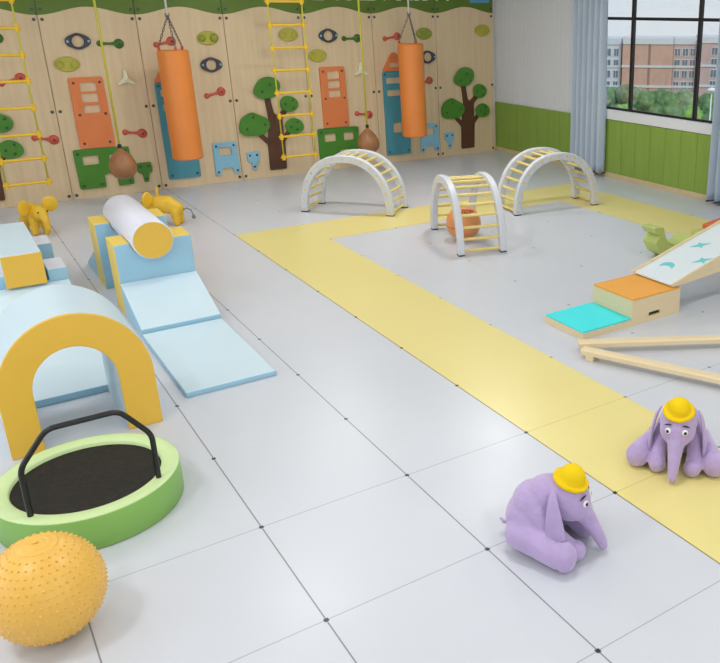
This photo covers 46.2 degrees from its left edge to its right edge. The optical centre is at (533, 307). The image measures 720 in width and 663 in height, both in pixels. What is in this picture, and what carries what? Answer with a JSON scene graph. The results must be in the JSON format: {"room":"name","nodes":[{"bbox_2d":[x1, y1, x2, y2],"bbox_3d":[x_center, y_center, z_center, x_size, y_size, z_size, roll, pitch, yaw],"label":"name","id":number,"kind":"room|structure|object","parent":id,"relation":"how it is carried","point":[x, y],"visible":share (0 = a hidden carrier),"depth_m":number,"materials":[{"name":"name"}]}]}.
{"room":"children's indoor playroom","nodes":[
{"label":"children's indoor playroom","id":0,"kind":"room"},
{"bbox_2d":[33,0,495,199],"bbox_3d":[-6.505,-4.101,13.668,14.450,4.200,0.200,-14,25,-34],"label":"wall","id":1,"kind":"structure","parent":0,"point":[493,2],"depth_m":17.31,"materials":[{"name":"beige wood"}]},
{"bbox_2d":[0,0,72,208],"bbox_3d":[-8.175,-3.257,12.466,1.389,3.450,0.097,-14,25,-34],"label":"wall panel","id":2,"kind":"object","parent":1,"relation":"attached to","point":[11,94],"depth_m":12.77,"materials":[{"name":"brown wood"}]},
{"bbox_2d":[34,0,162,199],"bbox_3d":[-7.048,-3.543,13.241,1.389,3.450,0.097,-14,25,-34],"label":"wall panel","id":3,"kind":"object","parent":1,"relation":"attached to","point":[57,19],"depth_m":13.19,"materials":[{"name":"brown wood"}]},
{"bbox_2d":[54,57,79,71],"bbox_3d":[-7.373,-3.852,12.850,0.360,0.230,0.052,-14,25,-34],"label":"hold","id":4,"kind":"object","parent":3,"relation":"attached to","point":[66,64],"visible":1,"depth_m":12.84,"materials":[{"name":"yellow plastic"}]},
{"bbox_2d":[65,33,90,49],"bbox_3d":[-7.201,-4.212,12.844,0.370,0.250,0.062,-14,25,-34],"label":"hold","id":5,"kind":"object","parent":3,"relation":"attached to","point":[68,40],"visible":1,"depth_m":12.83,"materials":[{"name":"plastic"}]},
{"bbox_2d":[68,77,115,148],"bbox_3d":[-7.194,-3.176,13.242,0.524,1.120,0.047,-14,25,-34],"label":"relief","id":6,"kind":"object","parent":3,"relation":"attached to","point":[94,130],"visible":1,"depth_m":13.26,"materials":[{"name":"plastic"}]},
{"bbox_2d":[73,146,134,189],"bbox_3d":[-7.165,-2.344,13.573,0.840,0.650,0.047,-14,25,-34],"label":"relief","id":7,"kind":"object","parent":3,"relation":"attached to","point":[89,176],"visible":0.74,"depth_m":13.49,"materials":[{"name":"plastic"}]},
{"bbox_2d":[117,69,135,85],"bbox_3d":[-6.713,-3.793,13.372,0.283,0.250,0.075,-14,25,-34],"label":"hold","id":8,"kind":"object","parent":3,"relation":"attached to","point":[125,79],"visible":1,"depth_m":13.35,"materials":[{"name":"beige plastic"}]},
{"bbox_2d":[137,162,151,181],"bbox_3d":[-6.669,-2.329,13.965,0.230,0.330,0.047,-14,25,-34],"label":"relief","id":9,"kind":"object","parent":3,"relation":"attached to","point":[145,168],"visible":1,"depth_m":13.95,"materials":[{"name":"plastic"}]},
{"bbox_2d":[133,0,242,189],"bbox_3d":[-5.921,-3.829,14.015,1.389,3.450,0.097,-14,25,-34],"label":"wall panel","id":10,"kind":"object","parent":1,"relation":"attached to","point":[189,18],"depth_m":14.01,"materials":[{"name":"brown wood"}]},
{"bbox_2d":[154,72,200,179],"bbox_3d":[-6.157,-3.234,14.030,0.540,2.002,0.047,-14,25,-34],"label":"relief","id":11,"kind":"object","parent":10,"relation":"attached to","point":[176,169],"visible":0.44,"depth_m":14.15,"materials":[{"name":"plastic"}]},
{"bbox_2d":[197,31,218,44],"bbox_3d":[-5.579,-4.627,13.939,0.360,0.230,0.090,-14,25,-34],"label":"hold","id":12,"kind":"object","parent":10,"relation":"attached to","point":[205,37],"visible":1,"depth_m":13.94,"materials":[{"name":"yellow plastic"}]},
{"bbox_2d":[200,57,221,71],"bbox_3d":[-5.588,-4.218,14.102,0.370,0.250,0.062,-14,25,-34],"label":"hold","id":13,"kind":"object","parent":10,"relation":"attached to","point":[218,62],"visible":1,"depth_m":14.08,"materials":[{"name":"plastic"}]},
{"bbox_2d":[212,141,240,174],"bbox_3d":[-5.552,-2.706,14.698,0.439,0.570,0.047,-14,25,-34],"label":"relief","id":14,"kind":"object","parent":10,"relation":"attached to","point":[223,161],"visible":1,"depth_m":14.68,"materials":[{"name":"plastic"}]},
{"bbox_2d":[220,0,313,179],"bbox_3d":[-4.809,-4.123,14.809,1.389,3.450,0.044,-14,25,-34],"label":"wall panel","id":15,"kind":"object","parent":1,"relation":"attached to","point":[247,33],"visible":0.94,"depth_m":14.69,"materials":[{"name":"brown wood"}]},
{"bbox_2d":[246,151,259,169],"bbox_3d":[-5.160,-2.712,15.002,0.230,0.330,0.047,-14,25,-34],"label":"relief","id":16,"kind":"object","parent":15,"relation":"attached to","point":[253,157],"visible":1,"depth_m":14.98,"materials":[{"name":"plastic"}]},
{"bbox_2d":[239,77,303,169],"bbox_3d":[-4.830,-3.389,14.989,1.199,1.688,0.078,-14,25,-34],"label":"relief","id":17,"kind":"object","parent":15,"relation":"attached to","point":[251,124],"visible":0.97,"depth_m":14.99,"materials":[{"name":"plastic"}]},
{"bbox_2d":[278,28,297,40],"bbox_3d":[-4.445,-4.951,14.730,0.360,0.230,0.052,-14,25,-34],"label":"hold","id":18,"kind":"object","parent":15,"relation":"attached to","point":[286,34],"visible":1,"depth_m":14.72,"materials":[{"name":"yellow plastic"}]},
{"bbox_2d":[299,0,379,169],"bbox_3d":[-3.666,-4.401,15.563,1.389,3.450,0.097,-14,25,-34],"label":"wall panel","id":19,"kind":"object","parent":1,"relation":"attached to","point":[340,16],"depth_m":15.47,"materials":[{"name":"brown wood"}]},
{"bbox_2d":[308,49,326,61],"bbox_3d":[-4.025,-4.701,15.149,0.360,0.230,0.052,-14,25,-34],"label":"hold","id":20,"kind":"object","parent":19,"relation":"attached to","point":[316,55],"visible":1,"depth_m":15.14,"materials":[{"name":"yellow plastic"}]},
{"bbox_2d":[319,29,337,42],"bbox_3d":[-3.829,-5.077,15.158,0.370,0.250,0.062,-14,25,-34],"label":"hold","id":21,"kind":"object","parent":19,"relation":"attached to","point":[321,34],"visible":1,"depth_m":15.15,"materials":[{"name":"plastic"}]},
{"bbox_2d":[319,66,349,127],"bbox_3d":[-3.813,-4.034,15.565,0.524,1.120,0.047,-14,25,-34],"label":"relief","id":22,"kind":"object","parent":19,"relation":"attached to","point":[335,112],"visible":1,"depth_m":15.58,"materials":[{"name":"plastic"}]},
{"bbox_2d":[317,126,358,159],"bbox_3d":[-3.793,-3.195,15.891,0.839,0.660,0.047,-14,25,-34],"label":"relief","id":23,"kind":"object","parent":19,"relation":"attached to","point":[326,149],"visible":0.7,"depth_m":15.82,"materials":[{"name":"plastic"}]},
{"bbox_2d":[354,62,367,75],"bbox_3d":[-3.341,-4.620,15.699,0.283,0.250,0.075,-14,25,-34],"label":"hold","id":24,"kind":"object","parent":19,"relation":"attached to","point":[359,70],"visible":0.85,"depth_m":15.67,"materials":[{"name":"beige plastic"}]},
{"bbox_2d":[370,0,439,162],"bbox_3d":[-2.539,-4.687,16.338,1.389,3.450,0.097,-14,25,-34],"label":"wall panel","id":25,"kind":"object","parent":1,"relation":"attached to","point":[388,17],"depth_m":16.17,"materials":[{"name":"brown wood"}]},
{"bbox_2d":[382,52,410,155],"bbox_3d":[-2.760,-4.096,16.364,0.540,2.002,0.047,-14,25,-34],"label":"relief","id":26,"kind":"object","parent":25,"relation":"attached to","point":[396,143],"visible":0.64,"depth_m":16.36,"materials":[{"name":"plastic"}]},
{"bbox_2d":[416,28,431,39],"bbox_3d":[-2.183,-5.489,16.272,0.360,0.230,0.090,-14,25,-34],"label":"hold","id":27,"kind":"object","parent":25,"relation":"attached to","point":[422,33],"visible":1,"depth_m":16.27,"materials":[{"name":"plastic"}]},
{"bbox_2d":[423,51,435,62],"bbox_3d":[-2.143,-5.083,16.472,0.370,0.250,0.062,-14,25,-34],"label":"hold","id":28,"kind":"object","parent":25,"relation":"attached to","point":[433,56],"visible":0.77,"depth_m":16.50,"materials":[{"name":"plastic"}]},
{"bbox_2d":[420,123,439,151],"bbox_3d":[-2.171,-3.564,17.020,0.439,0.570,0.047,-14,25,-34],"label":"relief","id":29,"kind":"object","parent":25,"relation":"attached to","point":[429,140],"visible":0.78,"depth_m":17.02,"materials":[{"name":"plastic"}]},
{"bbox_2d":[434,0,494,156],"bbox_3d":[-1.428,-4.981,17.132,1.389,3.450,0.044,-14,25,-34],"label":"wall panel","id":30,"kind":"object","parent":1,"relation":"attached to","point":[458,46],"visible":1,"depth_m":17.03,"materials":[{"name":"brown wood"}]},
{"bbox_2d":[444,132,453,147],"bbox_3d":[-1.788,-3.568,17.318,0.230,0.330,0.047,-14,25,-34],"label":"relief","id":31,"kind":"object","parent":30,"relation":"attached to","point":[449,137],"visible":1,"depth_m":17.30,"materials":[{"name":"plastic"}]},
{"bbox_2d":[441,67,489,148],"bbox_3d":[-1.449,-4.247,17.312,1.199,1.688,0.078,-14,25,-34],"label":"relief","id":32,"kind":"object","parent":30,"relation":"attached to","point":[452,108],"visible":1,"depth_m":17.33,"materials":[{"name":"plastic"}]},
{"bbox_2d":[469,0,488,2],"bbox_3d":[-1.125,-6.436,16.800,0.480,0.250,0.028,-14,25,-34],"label":"plate","id":33,"kind":"object","parent":30,"relation":"attached to","point":[470,1],"visible":1,"depth_m":16.81,"materials":[{"name":"blue plastic"}]},
{"bbox_2d":[475,25,489,35],"bbox_3d":[-1.072,-5.816,17.043,0.360,0.230,0.052,-14,25,-34],"label":"hold","id":34,"kind":"object","parent":30,"relation":"attached to","point":[480,30],"visible":1,"depth_m":17.03,"materials":[{"name":"yellow plastic"}]},
{"bbox_3d":[-9.318,-2.979,11.712,1.389,3.450,0.044,-14,25,-34],"label":"wall panel","id":35,"kind":"object","parent":1,"relation":"attached to","visible":0},
{"bbox_2d":[0,114,23,200],"bbox_3d":[-8.522,-2.452,12.453,1.199,1.688,0.078,-14,25,-34],"label":"relief","id":36,"kind":"object","parent":35,"relation":"attached to","point":[9,149],"visible":0.99,"depth_m":12.67,"materials":[{"name":"plastic"}]},
{"bbox_2d":[0,150,719,662],"bbox_3d":[-0.878,0.578,7.204,14.450,0.103,19.250,-14,25,-34],"label":"floor","id":37,"kind":"structure","parent":0,"point":[346,503],"depth_m":6.01,"materials":[{"name":"grey tile"}]},
{"bbox_2d":[0,257,68,289],"bbox_3d":[-5.314,-0.209,8.544,0.740,0.450,0.440,-14,25,-34],"label":"support","id":38,"kind":"object","parent":37,"relation":"on","point":[55,268],"visible":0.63,"depth_m":8.49,"materials":[{"name":"blue plastic"}]},
{"bbox_2d":[0,222,47,288],"bbox_3d":[-5.609,-0.594,8.805,0.360,0.330,1.560,-14,25,-34],"label":"beam","id":39,"kind":"structure","parent":38,"relation":"on","point":[21,260],"depth_m":8.28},
{"bbox_2d":[0,279,71,313],"bbox_3d":[-4.935,0.032,8.082,0.740,0.318,0.820,-14,25,-34],"label":"wedge","id":40,"kind":"object","parent":37,"relation":"on","point":[7,296],"visible":0.17,"depth_m":8.21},
{"bbox_2d":[17,196,57,234],"bbox_3d":[-6.972,-1.325,11.458,0.530,0.515,0.756,-8,22,-21],"label":"elephant","id":41,"kind":"object","parent":37,"relation":"on","point":[33,215],"visible":0.94,"depth_m":11.26},
{"bbox_2d":[32,235,53,258],"bbox_3d":[-5.981,-0.525,9.399,0.740,0.450,0.420,-14,25,-34],"label":"support","id":42,"kind":"object","parent":37,"relation":"on","point":[43,243],"visible":0.27,"depth_m":9.38,"materials":[{"name":"blue plastic"}]},
{"bbox_2d":[0,530,108,646],"bbox_3d":[-2.433,1.394,4.058,0.550,0.542,0.550,-6,21,-16],"label":"ball","id":43,"kind":"object","parent":37,"relation":"on","point":[52,584],"visible":1,"depth_m":3.89,"materials":[{"name":"rubber"}]},
{"bbox_2d":[32,346,108,407],"bbox_3d":[-4.215,0.494,7.204,0.740,0.060,1.600,-14,25,-34],"label":"foam mat","id":44,"kind":"object","parent":37,"relation":"on","point":[70,373],"visible":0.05,"depth_m":6.88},
{"bbox_2d":[0,284,162,460],"bbox_3d":[-3.494,0.401,6.120,1.000,0.985,0.800,-14,25,-34],"label":"tunnel","id":45,"kind":"object","parent":37,"relation":"on","point":[41,322],"visible":0.97,"depth_m":5.80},
{"bbox_2d":[0,410,183,549],"bbox_3d":[-2.820,0.908,5.083,1.076,0.752,1.076,-14,25,-34],"label":"trampoline","id":46,"kind":"object","parent":37,"relation":"on","point":[106,490],"visible":0.99,"depth_m":5.02,"materials":[{"name":"green plastic"}]},
{"bbox_2d":[88,251,98,277],"bbox_3d":[-5.020,-0.678,9.974,0.750,0.338,0.720,-14,25,-34],"label":"wedge","id":47,"kind":"object","parent":37,"relation":"on","point":[92,262],"visible":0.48,"depth_m":9.65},
{"bbox_2d":[87,208,167,288],"bbox_3d":[-4.663,-0.702,9.445,0.750,0.750,0.430,-14,25,-34],"label":"support","id":48,"kind":"object","parent":37,"relation":"on","point":[100,228],"visible":0.41,"depth_m":9.14,"materials":[{"name":"blue plastic"}]},
{"bbox_2d":[105,227,195,314],"bbox_3d":[-4.037,-0.406,8.642,0.750,0.750,0.410,-14,25,-34],"label":"support","id":49,"kind":"object","parent":37,"relation":"on","point":[127,266],"visible":0.39,"depth_m":8.44,"materials":[{"name":"blue leather"}]},
{"bbox_2d":[103,195,173,258],"bbox_3d":[-4.310,-0.898,8.822,0.400,0.400,1.520,-14,25,-34],"label":"foam roller","id":50,"kind":"object","parent":49,"relation":"on","point":[147,235],"visible":0.99,"depth_m":8.32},
{"bbox_2d":[141,187,195,225],"bbox_3d":[-5.380,-1.448,11.789,0.756,0.515,0.530,12,23,29],"label":"elephant","id":51,"kind":"object","parent":37,"relation":"on","point":[165,204],"visible":0.69,"depth_m":11.76},
{"bbox_2d":[120,271,220,337],"bbox_3d":[-3.688,-0.052,8.265,0.750,0.348,0.760,-14,25,-34],"label":"wedge","id":52,"kind":"object","parent":37,"relation":"on","point":[177,300],"visible":0.88,"depth_m":8.21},
{"bbox_2d":[142,318,276,397],"bbox_3d":[-2.992,0.419,7.427,0.750,0.045,1.575,-14,25,-34],"label":"foam mat","id":53,"kind":"object","parent":37,"relation":"on","point":[207,356],"visible":1,"depth_m":7.31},
{"bbox_2d":[301,149,407,216],"bbox_3d":[-2.813,-1.976,12.678,1.529,0.900,0.655,4,21,12],"label":"arch","id":54,"kind":"object","parent":37,"relation":"on","point":[352,156],"visible":1,"depth_m":12.59,"materials":[{"name":"white plastic"}]},
{"bbox_2d":[446,206,480,237],"bbox_3d":[-0.956,-1.165,11.104,0.477,0.470,0.477,-14,25,-34],"label":"ball","id":55,"kind":"object","parent":37,"relation":"on","point":[467,221],"visible":0.62,"depth_m":10.95,"materials":[{"name":"orange rubber"}]},
{"bbox_2d":[430,172,506,256],"bbox_3d":[-0.917,-1.360,11.010,0.655,0.900,1.529,-7,22,-19],"label":"arch","id":56,"kind":"object","parent":37,"relation":"on","point":[475,180],"visible":0.91,"depth_m":10.55,"materials":[{"name":"white plastic"}]},
{"bbox_2d":[498,147,598,215],"bbox_3d":[0.228,-2.052,12.883,1.529,0.900,0.655,-11,23,-27],"label":"arch","id":57,"kind":"object","parent":37,"relation":"on","point":[552,154],"visible":0.94,"depth_m":12.78,"materials":[{"name":"white plastic"}]},
{"bbox_2d":[500,463,607,572],"bbox_3d":[0.120,1.152,4.716,0.589,0.541,0.621,-4,21,-12],"label":"elephant","id":58,"kind":"object","parent":37,"relation":"on","point":[538,509],"visible":1,"depth_m":4.62},
{"bbox_2d":[545,274,679,338],"bbox_3d":[0.817,-0.039,8.325,1.300,0.282,0.610,-14,25,-34],"label":"wooden steps","id":59,"kind":"structure","parent":37,"relation":"on","point":[616,304],"depth_m":8.23,"materials":[{"name":"brown wood"}]},
{"bbox_2d":[577,335,719,347],"bbox_3d":[1.383,0.325,7.590,1.955,0.108,0.110,-2,20,-5],"label":"beam","id":60,"kind":"structure","parent":37,"relation":"on","point":[696,339],"depth_m":7.52,"materials":[{"name":"brown wood"}]},
{"bbox_2d":[580,346,719,383],"bbox_3d":[1.286,0.566,6.944,1.923,0.104,0.110,11,23,27],"label":"beam","id":61,"kind":"structure","parent":37,"relation":"on","point":[591,354],"depth_m":7.04,"materials":[{"name":"brown wood"}]},
{"bbox_2d":[642,224,690,254],"bbox_3d":[1.713,-0.887,10.409,0.702,0.427,0.240,-14,25,-34],"label":"toy","id":62,"kind":"object","parent":37,"relation":"on","point":[655,241],"visible":0.84,"depth_m":10.24,"materials":[{"name":"plastic"}]},
{"bbox_2d":[626,397,719,482],"bbox_3d":[0.958,0.825,5.601,0.644,0.541,0.595,-4,21,-10],"label":"elephant","id":63,"kind":"object","parent":37,"relation":"on","point":[680,428],"visible":1,"depth_m":5.48},
{"bbox_2d":[632,220,719,286],"bbox_3d":[2.085,-0.640,9.091,2.098,0.879,0.607,-14,25,-34],"label":"board","id":64,"kind":"object","parent":37,"relation":"on","point":[696,257],"visible":1,"depth_m":8.77,"materials":[{"name":"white wood"}]},
{"bbox_2d":[691,218,719,235],"bbox_3d":[2.388,-0.978,10.771,0.650,0.349,0.260,-14,25,-34],"label":"foam block","id":65,"kind":"object","parent":37,"relation":"on","point":[705,225],"visible":0.14,"depth_m":10.74,"materials":[{"name":"orange plastic"}]},
{"bbox_2d":[494,0,711,134],"bbox_3d":[4.846,-2.890,10.391,0.262,4.200,18.850,-14,25,-34],"label":"wall","id":66,"kind":"structure","parent":0,"point":[533,38],"depth_m":16.35,"materials":[{"name":"white paint"}]},
{"bbox_2d":[495,102,710,194],"bbox_3d":[4.738,-1.432,10.845,0.030,0.970,18.849,-14,25,-34],"label":"wall paneling","id":67,"kind":"structure","parent":66,"relation":"attached to","point":[679,159],"depth_m":14.65,"materials":[{"name":"green wood"}]},
{"bbox_2d":[496,146,719,203],"bbox_3d":[4.736,-0.935,11.027,0.035,0.090,18.849,-14,25,-34],"label":"baseboard","id":68,"kind":"structure","parent":66,"relation":"attached to","point":[607,174],"depth_m":14.62,"materials":[{"name":"brown wood"}]},
{"bbox_2d":[606,109,711,134],"bbox_3d":[2.704,-2.991,13.392,0.250,0.168,6.080,-14,25,-34],"label":"trim","id":69,"kind":"structure","parent":66,"relation":"attached to","point":[677,124],"depth_m":13.88,"materials":[{"name":"white stone"}]},
{"bbox_2d":[606,0,719,122],"bbox_3d":[2.684,-4.182,12.936,0.060,2.380,5.984,-14,25,-34],"label":"window","id":70,"kind":"structure","parent":66,"relation":"in","point":[701,19],"depth_m":13.55,"materials":[{"name":"black metal"}]},
{"bbox_3d":[2.597,-5.479,12.205,0.036,0.034,6.700,-14,25,-34],"label":"rail","id":71,"kind":"object","parent":66,"relation":"attached to","visible":0},
{"bbox_2d":[570,0,607,173],"bbox_3d":[1.011,-4.408,14.909,0.199,3.784,0.900,-14,25,-34],"label":"curtain","id":72,"kind":"object","parent":71,"relation":"hanging from","point":[590,17],"visible":0.89,"depth_m":14.95,"materials":[{"name":"grey fabric"}]},
{"bbox_2d":[706,24,719,202],"bbox_3d":[3.170,-3.376,12.145,0.207,3.804,1.170,-14,25,-34],"label":"curtain","id":73,"kind":"object","parent":71,"relation":"hanging from","point":[713,184],"visible":1,"depth_m":12.84,"materials":[{"name":"fabric"}]},
{"bbox_3d":[-0.878,-3.455,5.714,14.450,0.100,19.250,-14,25,-34],"label":"ceiling","id":74,"kind":"structure","parent":0,"visible":0},
{"bbox_2d":[0,0,51,189],"bbox_3d":[-7.669,-3.602,11.689,0.645,3.765,0.060,-14,25,-34],"label":"ladder","id":75,"kind":"object","parent":74,"relation":"hanging from","point":[16,27],"visible":1,"depth_m":12.04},
{"bbox_2d":[93,0,136,178],"bbox_3d":[-6.581,-3.861,12.442,0.414,3.800,0.414,-14,25,-34],"label":"ball","id":76,"kind":"object","parent":74,"relation":"hanging from","point":[122,165],"visible":1,"depth_m":12.85,"materials":[{"name":"brown leather"}]},
{"bbox_2d":[156,0,202,160],"bbox_3d":[-5.809,-4.198,13.052,0.484,3.590,0.484,-14,25,-34],"label":"bag","id":77,"kind":"object","parent":74,"relation":"hanging from","point":[174,65],"visible":1,"depth_m":13.18,"materials":[{"name":"leather"}]},
{"bbox_2d":[264,0,317,159],"bbox_3d":[-4.226,-4.473,14.055,0.680,3.770,0.060,-14,25,-34],"label":"ladder","id":78,"kind":"object","parent":74,"relation":"hanging from","point":[269,25],"visible":1,"depth_m":14.21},
{"bbox_2d":[357,0,378,151],"bbox_3d":[-3.132,-4.722,14.816,0.414,3.830,0.414,-14,25,-34],"label":"ball","id":79,"kind":"object","parent":74,"relation":"hanging from","point":[367,140],"visible":0.8,"depth_m":15.22,"materials":[{"name":"brown leather"}]},
{"bbox_2d":[397,0,426,137],"bbox_3d":[-2.344,-5.078,15.432,0.484,3.590,0.484,-14,25,-34],"label":"bag","id":80,"kind":"object","parent":74,"relation":"hanging from","point":[410,55],"visible":1,"depth_m":15.55,"materials":[{"name":"leather"}]},
{"label":"outside","id":81,"kind":"structure","parent":0,"visible":0},
{"bbox_3d":[25.979,-24.893,108.051,150.400,0.200,180.000,-14,25,-34],"label":"ground","id":82,"kind":"structure","parent":81,"visible":0},
{"bbox_2d":[606,95,611,105],"bbox_3d":[4.233,-15.086,70.192,4.701,7.637,3.268,7,21,17],"label":"leafy tree","id":83,"kind":"object","parent":82,"relation":"on","point":[609,99],"visible":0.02,"depth_m":68.98,"materials":[{"name":"green plant"}]},
{"bbox_2d":[606,86,617,106],"bbox_3d":[6.396,-15.764,72.174,3.653,7.537,4.034,-14,25,-34],"label":"leafy tree","id":84,"kind":"object","parent":82,"relation":"on","point":[610,91],"visible":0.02,"depth_m":69.98,"materials":[{"name":"green plant"}]},
{"bbox_2d":[606,36,624,87],"bbox_3d":[6.776,-31.780,111.618,10.800,10.250,9.120,3,20,8],"label":"apartment building","id":85,"kind":"structure","parent":82,"relation":"on","point":[614,43],"depth_m":106.17,"materials":[{"name":"concrete"}]},
{"bbox_2d":[616,104,635,109],"bbox_3d":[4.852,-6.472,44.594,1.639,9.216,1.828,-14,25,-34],"label":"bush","id":86,"kind":"object","parent":82,"relation":"on","point":[625,106],"visible":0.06,"depth_m":42.69,"materials":[{"name":"green plant"}]},
{"bbox_2d":[614,83,644,110],"bbox_3d":[8.501,-15.431,70.706,4.368,7.929,3.775,-14,25,-34],"label":"leafy tree","id":87,"kind":"object","parent":82,"relation":"on","point":[622,93],"visible":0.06,"depth_m":68.95,"materials":[{"name":"green plant"}]},
{"bbox_2d":[621,36,673,90],"bbox_3d":[15.376,-31.200,109.904,6.550,10.350,10.120,3,20,8],"label":"apartment building","id":88,"kind":"structure","parent":82,"relation":"on","point":[653,65],"depth_m":104.57,"materials":[{"name":"brick"}]},
{"bbox_2d":[636,88,681,112],"bbox_3d":[10.269,-14.191,67.553,3.741,7.787,3.838,3,20,7],"label":"leafy tree","id":89,"kind":"object","parent":82,"relation":"on","point":[649,101],"visible":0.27,"depth_m":65.61,"materials":[{"name":"green plant"}]},
{"bbox_2d":[661,103,683,115],"bbox_3d":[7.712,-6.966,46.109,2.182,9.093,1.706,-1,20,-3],"label":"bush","id":90,"kind":"object","parent":82,"relation":"on","point":[672,109],"visible":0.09,"depth_m":44.29,"materials":[{"name":"green plant"}]},
{"bbox_2d":[671,36,696,93],"bbox_3d":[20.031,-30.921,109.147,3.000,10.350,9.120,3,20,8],"label":"apartment building","id":91,"kind":"structure","parent":82,"relation":"on","point":[684,51],"depth_m":104.34,"materials":[{"name":"brick"}]},
{"bbox_2d":[673,89,698,109],"bbox_3d":[12.449,-14.166,67.454,4.035,7.810,3.444,6,21,15],"label":"leafy tree","id":92,"kind":"object","parent":82,"relation":"on","point":[685,96],"visible":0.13,"depth_m":65.68,"materials":[{"name":"green plant"}]},
{"bbox_2d":[683,105,703,118],"bbox_3d":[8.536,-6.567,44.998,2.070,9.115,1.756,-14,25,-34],"label":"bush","id":93,"kind":"object","parent":82,"relation":"on","point":[688,111],"visible":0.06,"depth_m":43.14,"materials":[{"name":"green plant"}]},
{"bbox_2d":[698,93,713,113],"bbox_3d":[14.361,-13.975,67.138,3.864,7.670,3.653,6,21,16],"label":"leafy tree","id":94,"kind":"object","parent":82,"relation":"on","point":[704,99],"visible":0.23,"depth_m":64.87,"materials":[{"name":"green plant"}]},
{"bbox_2d":[701,110,712,119],"bbox_3d":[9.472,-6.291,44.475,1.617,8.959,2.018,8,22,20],"label":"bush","id":95,"kind":"object","parent":82,"relation":"on","point":[705,116],"visible":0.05,"depth_m":42.71,"materials":[{"name":"green plant"}]},
{"bbox_2d":[696,34,718,96],"bbox_3d":[26.759,-30.556,107.871,10.700,10.550,10.120,3,20,8],"label":"apartment building","id":96,"kind":"structure","parent":82,"relation":"on","point":[709,41],"depth_m":103.18,"materials":[{"name":"brick"}]},
{"bbox_2d":[707,88,714,119],"bbox_3d":[8.966,-6.272,42.591,0.520,10.230,0.520,-14,25,-34],"label":"street lamp","id":97,"kind":"object","parent":82,"relation":"on","point":[711,90],"visible":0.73,"depth_m":40.94,"materials":[{"name":"white metal"}]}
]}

